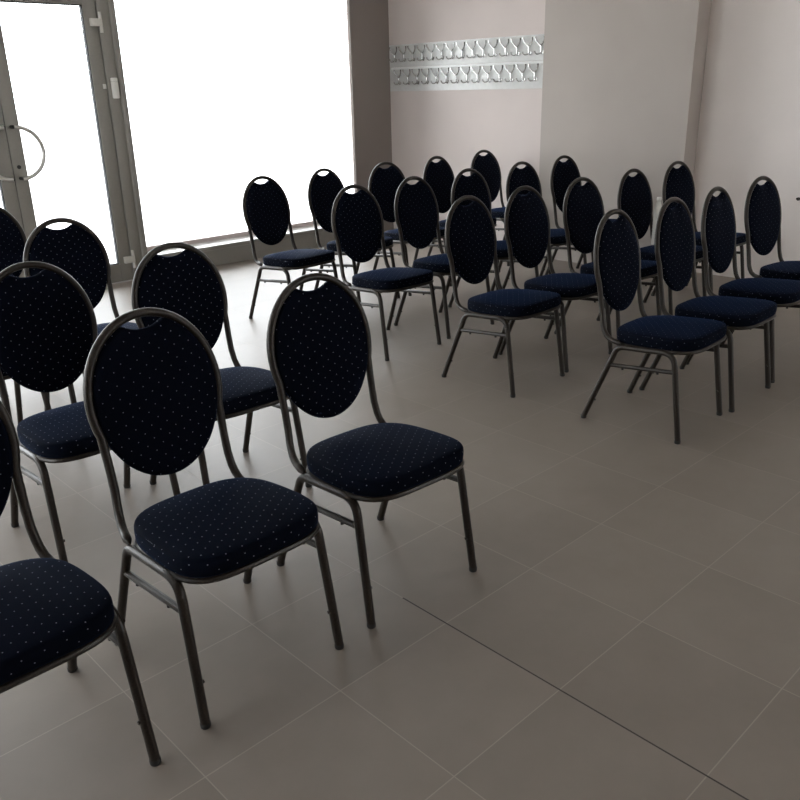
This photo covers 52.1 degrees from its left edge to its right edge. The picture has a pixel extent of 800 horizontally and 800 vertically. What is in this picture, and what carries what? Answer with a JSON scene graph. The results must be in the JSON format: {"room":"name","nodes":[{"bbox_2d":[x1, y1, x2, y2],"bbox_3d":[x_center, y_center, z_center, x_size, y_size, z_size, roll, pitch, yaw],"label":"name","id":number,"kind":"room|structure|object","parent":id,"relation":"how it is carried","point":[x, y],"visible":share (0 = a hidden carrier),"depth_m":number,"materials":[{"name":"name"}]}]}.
{"room":"conference room","nodes":[
{"label":"conference room","id":0,"kind":"room"},
{"bbox_2d":[346,0,393,231],"bbox_3d":[-3.668,-1.927,5.215,9.620,2.950,0.300,-20,28,-40],"label":"wall","id":1,"kind":"structure","parent":0,"point":[367,20],"depth_m":8.04,"materials":[{"name":"beige paint"}]},
{"bbox_2d":[0,106,24,276],"bbox_3d":[-3.115,-1.710,5.648,0.803,2.190,0.124,-20,28,-40],"label":"door","id":2,"kind":"structure","parent":1,"relation":"in","point":[8,192],"depth_m":5.95,"materials":[{"name":"beige metal"}]},
{"bbox_2d":[0,0,135,282],"bbox_3d":[-2.523,-1.926,6.176,0.828,2.190,0.124,-20,28,-40],"label":"door","id":3,"kind":"structure","parent":1,"relation":"in","point":[121,270],"depth_m":6.14,"materials":[{"name":"beige metal"}]},
{"bbox_2d":[110,78,119,98],"bbox_3d":[-2.196,-2.404,6.303,0.049,0.150,0.035,-20,28,-40],"label":"sensor","id":4,"kind":"object","parent":1,"relation":"attached to","point":[114,81],"visible":1,"depth_m":6.29,"materials":[{"name":"white plastic"}]},
{"bbox_2d":[94,0,147,277],"bbox_3d":[-2.246,-2.246,6.421,0.092,2.620,0.120,-20,28,-40],"label":"trim","id":5,"kind":"structure","parent":1,"relation":"attached to","point":[106,40],"depth_m":6.44,"materials":[{"name":"beige metal"}]},
{"bbox_2d":[147,220,334,265],"bbox_3d":[-1.276,-2.612,7.315,2.558,2.620,0.173,-20,28,-40],"label":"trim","id":6,"kind":"structure","parent":1,"relation":"in","point":[227,248],"depth_m":7.51,"materials":[{"name":"beige metal"}]},
{"bbox_2d":[0,242,799,799],"bbox_3d":[0.279,0.816,2.095,10.180,0.120,10.780,-20,28,-40],"label":"floor","id":7,"kind":"structure","parent":0,"point":[626,626],"depth_m":2.48,"materials":[{"name":"beige tile"}]},
{"bbox_2d":[0,367,51,423],"bbox_3d":[-1.810,-0.203,3.423,0.459,0.927,0.538,-20,28,-40],"label":"banquet chair","id":8,"kind":"object","parent":7,"relation":"on","point":[17,388],"visible":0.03,"depth_m":3.73,"materials":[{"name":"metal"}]},
{"bbox_2d":[0,207,84,396],"bbox_3d":[-2.066,-0.561,4.374,0.459,0.927,0.538,-20,28,-40],"label":"banquet chair","id":9,"kind":"object","parent":7,"relation":"on","point":[13,239],"visible":0.23,"depth_m":4.49,"materials":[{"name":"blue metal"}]},
{"bbox_2d":[0,400,160,766],"bbox_3d":[-0.900,0.410,1.764,0.459,0.927,0.538,-20,28,-40],"label":"banquet chair","id":10,"kind":"object","parent":7,"relation":"on","point":[53,612],"visible":1,"depth_m":1.75,"materials":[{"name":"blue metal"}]},
{"bbox_2d":[23,218,138,410],"bbox_3d":[-1.412,-0.344,3.766,0.459,0.927,0.538,-18,26,-36],"label":"banquet chair","id":11,"kind":"object","parent":7,"relation":"on","point":[75,249],"visible":0.32,"depth_m":3.83,"materials":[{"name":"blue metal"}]},
{"bbox_2d":[0,261,180,561],"bbox_3d":[-1.099,0.023,2.788,0.459,0.927,0.538,-20,27,-39],"label":"banquet chair","id":12,"kind":"object","parent":7,"relation":"on","point":[48,323],"visible":0.63,"depth_m":2.81,"materials":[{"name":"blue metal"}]},
{"bbox_2d":[83,307,343,729],"bbox_3d":[-0.500,0.255,2.144,0.459,0.927,0.538,-20,28,-40],"label":"banquet chair","id":13,"kind":"object","parent":7,"relation":"on","point":[153,394],"visible":0.98,"depth_m":2.13,"materials":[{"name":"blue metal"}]},
{"bbox_2d":[131,242,311,487],"bbox_3d":[-0.689,-0.100,3.082,0.459,0.927,0.538,-19,27,-39],"label":"banquet chair","id":14,"kind":"object","parent":7,"relation":"on","point":[188,284],"visible":0.57,"depth_m":3.11,"materials":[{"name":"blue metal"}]},
{"bbox_2d":[242,176,337,318],"bbox_3d":[-0.724,-1.002,5.442,0.538,0.927,0.459,16,27,39],"label":"banquet chair","id":15,"kind":"object","parent":7,"relation":"on","point":[266,208],"visible":0.92,"depth_m":5.43,"materials":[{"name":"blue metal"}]},
{"bbox_2d":[308,168,399,301],"bbox_3d":[-0.343,-1.175,5.870,0.538,0.927,0.459,15,26,36],"label":"banquet chair","id":16,"kind":"object","parent":7,"relation":"on","point":[322,190],"visible":0.52,"depth_m":5.84,"materials":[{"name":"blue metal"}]},
{"bbox_2d":[266,273,476,628],"bbox_3d":[-0.095,0.108,2.501,0.459,0.927,0.538,-19,27,-38],"label":"banquet chair","id":17,"kind":"object","parent":7,"relation":"on","point":[319,344],"visible":0.98,"depth_m":2.49,"materials":[{"name":"blue fabric"}]},
{"bbox_2d":[331,184,440,360],"bbox_3d":[-0.093,-0.774,4.807,0.459,0.927,0.538,-20,28,-39],"label":"banquet chair","id":18,"kind":"object","parent":7,"relation":"on","point":[357,223],"visible":0.94,"depth_m":4.80,"materials":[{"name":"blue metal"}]},
{"bbox_2d":[368,161,451,295],"bbox_3d":[0.065,-1.326,6.239,0.459,0.927,0.538,-19,27,-38],"label":"banquet chair","id":19,"kind":"object","parent":7,"relation":"on","point":[383,184],"visible":0.43,"depth_m":6.25,"materials":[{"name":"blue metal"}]},
{"bbox_2d":[394,176,493,338],"bbox_3d":[0.271,-0.927,5.184,0.538,0.927,0.459,19,29,42],"label":"banquet chair","id":20,"kind":"object","parent":7,"relation":"on","point":[416,211],"visible":0.63,"depth_m":5.19,"materials":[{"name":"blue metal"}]},
{"bbox_2d":[423,156,498,263],"bbox_3d":[0.491,-1.494,6.650,0.538,0.927,0.459,17,28,40],"label":"banquet chair","id":21,"kind":"object","parent":7,"relation":"on","point":[440,177],"visible":0.35,"depth_m":6.68,"materials":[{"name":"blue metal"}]},
{"bbox_2d":[470,150,509,265],"bbox_3d":[0.915,-1.699,7.159,0.459,0.927,0.538,-19,27,-39],"label":"banquet chair","id":22,"kind":"object","parent":7,"relation":"on","point":[488,166],"visible":0.38,"depth_m":7.21,"materials":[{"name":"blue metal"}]},
{"bbox_2d":[448,168,538,307],"bbox_3d":[0.649,-1.089,5.583,0.459,0.927,0.538,-19,27,-39],"label":"banquet chair","id":23,"kind":"object","parent":7,"relation":"on","point":[475,184],"visible":0.4,"depth_m":5.61,"materials":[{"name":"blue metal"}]},
{"bbox_2d":[442,195,564,397],"bbox_3d":[0.534,-0.562,4.213,0.459,0.927,0.538,-21,28,-41],"label":"banquet chair","id":24,"kind":"object","parent":7,"relation":"on","point":[470,232],"visible":1,"depth_m":4.20,"materials":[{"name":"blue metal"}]},
{"bbox_2d":[502,161,586,288],"bbox_3d":[1.074,-1.258,5.998,0.459,0.927,0.538,-19,27,-38],"label":"banquet chair","id":25,"kind":"object","parent":7,"relation":"on","point":[526,176],"visible":0.35,"depth_m":6.00,"materials":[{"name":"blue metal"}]},
{"bbox_2d":[498,186,612,372],"bbox_3d":[0.877,-0.699,4.551,0.459,0.927,0.538,-20,28,-39],"label":"banquet chair","id":26,"kind":"object","parent":7,"relation":"on","point":[526,217],"visible":0.73,"depth_m":4.55,"materials":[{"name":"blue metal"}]},
{"bbox_2d":[545,155,615,274],"bbox_3d":[1.474,-1.429,6.418,0.459,0.927,0.538,-20,28,-39],"label":"banquet chair","id":27,"kind":"object","parent":7,"relation":"on","point":[563,174],"visible":0.36,"depth_m":6.42,"materials":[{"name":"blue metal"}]},
{"bbox_2d":[554,177,660,345],"bbox_3d":[1.270,-0.843,4.902,0.459,0.927,0.538,-18,27,-37],"label":"banquet chair","id":28,"kind":"object","parent":7,"relation":"on","point":[583,206],"visible":0.65,"depth_m":4.92,"materials":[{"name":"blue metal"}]},
{"bbox_2d":[581,209,726,443],"bbox_3d":[1.152,-0.360,3.648,0.538,0.927,0.459,18,28,40],"label":"banquet chair","id":29,"kind":"object","parent":7,"relation":"on","point":[616,252],"visible":1,"depth_m":3.61,"materials":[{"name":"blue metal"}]},
{"bbox_2d":[610,168,706,314],"bbox_3d":[1.701,-1.010,5.311,0.459,0.927,0.538,-19,27,-38],"label":"banquet chair","id":30,"kind":"object","parent":7,"relation":"on","point":[634,197],"visible":0.44,"depth_m":5.34,"materials":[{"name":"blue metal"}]},
{"bbox_2d":[651,197,661,244],"bbox_3d":[1.687,-1.173,5.364,0.055,0.308,0.055,-20,28,-40],"label":"water bottle","id":31,"kind":"object","parent":30,"relation":"on","point":[658,205],"visible":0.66,"depth_m":5.33,"materials":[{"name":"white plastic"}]},
{"bbox_2d":[651,161,745,295],"bbox_3d":[2.132,-1.187,5.744,0.459,0.927,0.538,-18,26,-36],"label":"banquet chair","id":32,"kind":"object","parent":7,"relation":"on","point":[677,182],"visible":0.41,"depth_m":5.77,"materials":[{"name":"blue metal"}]},
{"bbox_2d":[639,197,776,412],"bbox_3d":[1.520,-0.492,3.969,0.538,0.927,0.459,18,28,41],"label":"banquet chair","id":33,"kind":"object","parent":7,"relation":"on","point":[674,239],"visible":0.91,"depth_m":3.94,"materials":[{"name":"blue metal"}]},
{"bbox_2d":[686,186,799,382],"bbox_3d":[1.873,-0.637,4.325,0.538,0.927,0.459,18,28,41],"label":"banquet chair","id":34,"kind":"object","parent":7,"relation":"on","point":[718,220],"visible":0.81,"depth_m":4.30,"materials":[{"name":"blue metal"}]},
{"bbox_2d":[731,176,799,333],"bbox_3d":[2.276,-0.801,4.728,0.459,0.927,0.538,-17,26,-35],"label":"banquet chair","id":35,"kind":"object","parent":7,"relation":"on","point":[762,210],"visible":0.87,"depth_m":4.75,"materials":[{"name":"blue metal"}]},
{"bbox_2d":[388,0,545,240],"bbox_3d":[0.714,-2.974,7.674,0.400,2.950,2.528,-20,28,-40],"label":"wall","id":36,"kind":"structure","parent":0,"point":[452,125],"depth_m":7.55,"materials":[{"name":"paint"}]},
{"bbox_2d":[390,61,542,90],"bbox_3d":[0.553,-2.964,7.512,0.046,0.218,1.918,-20,28,-40],"label":"coat rack","id":37,"kind":"object","parent":36,"relation":"attached to","point":[527,74],"visible":0.98,"depth_m":7.45,"materials":[{"name":"metal"}]},
{"bbox_2d":[389,34,543,67],"bbox_3d":[0.549,-3.163,7.436,0.046,0.204,1.918,-20,28,-40],"label":"coat rack","id":38,"kind":"object","parent":36,"relation":"attached to","point":[524,47],"visible":0.99,"depth_m":7.37,"materials":[{"name":"metal"}]},
{"bbox_2d":[539,0,711,263],"bbox_3d":[1.784,-2.555,6.511,0.350,2.950,1.338,-20,28,-40],"label":"wall pillar","id":39,"kind":"structure","parent":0,"point":[622,85],"depth_m":6.38,"materials":[{"name":"beige paint"}]},
{"bbox_2d":[691,0,799,277],"bbox_3d":[4.889,-1.572,3.747,0.160,2.950,7.794,-20,28,-40],"label":"wall","id":40,"kind":"structure","parent":0,"point":[749,128],"depth_m":5.99,"materials":[{"name":"beige paint"}]},
{"label":"outside","id":41,"kind":"structure","parent":0,"visible":0},
{"bbox_2d":[0,102,353,263],"bbox_3d":[-13.685,-5.786,20.790,130.000,0.275,130.000,-20,28,-40],"label":"ground","id":42,"kind":"structure","parent":41,"point":[195,165],"depth_m":19.94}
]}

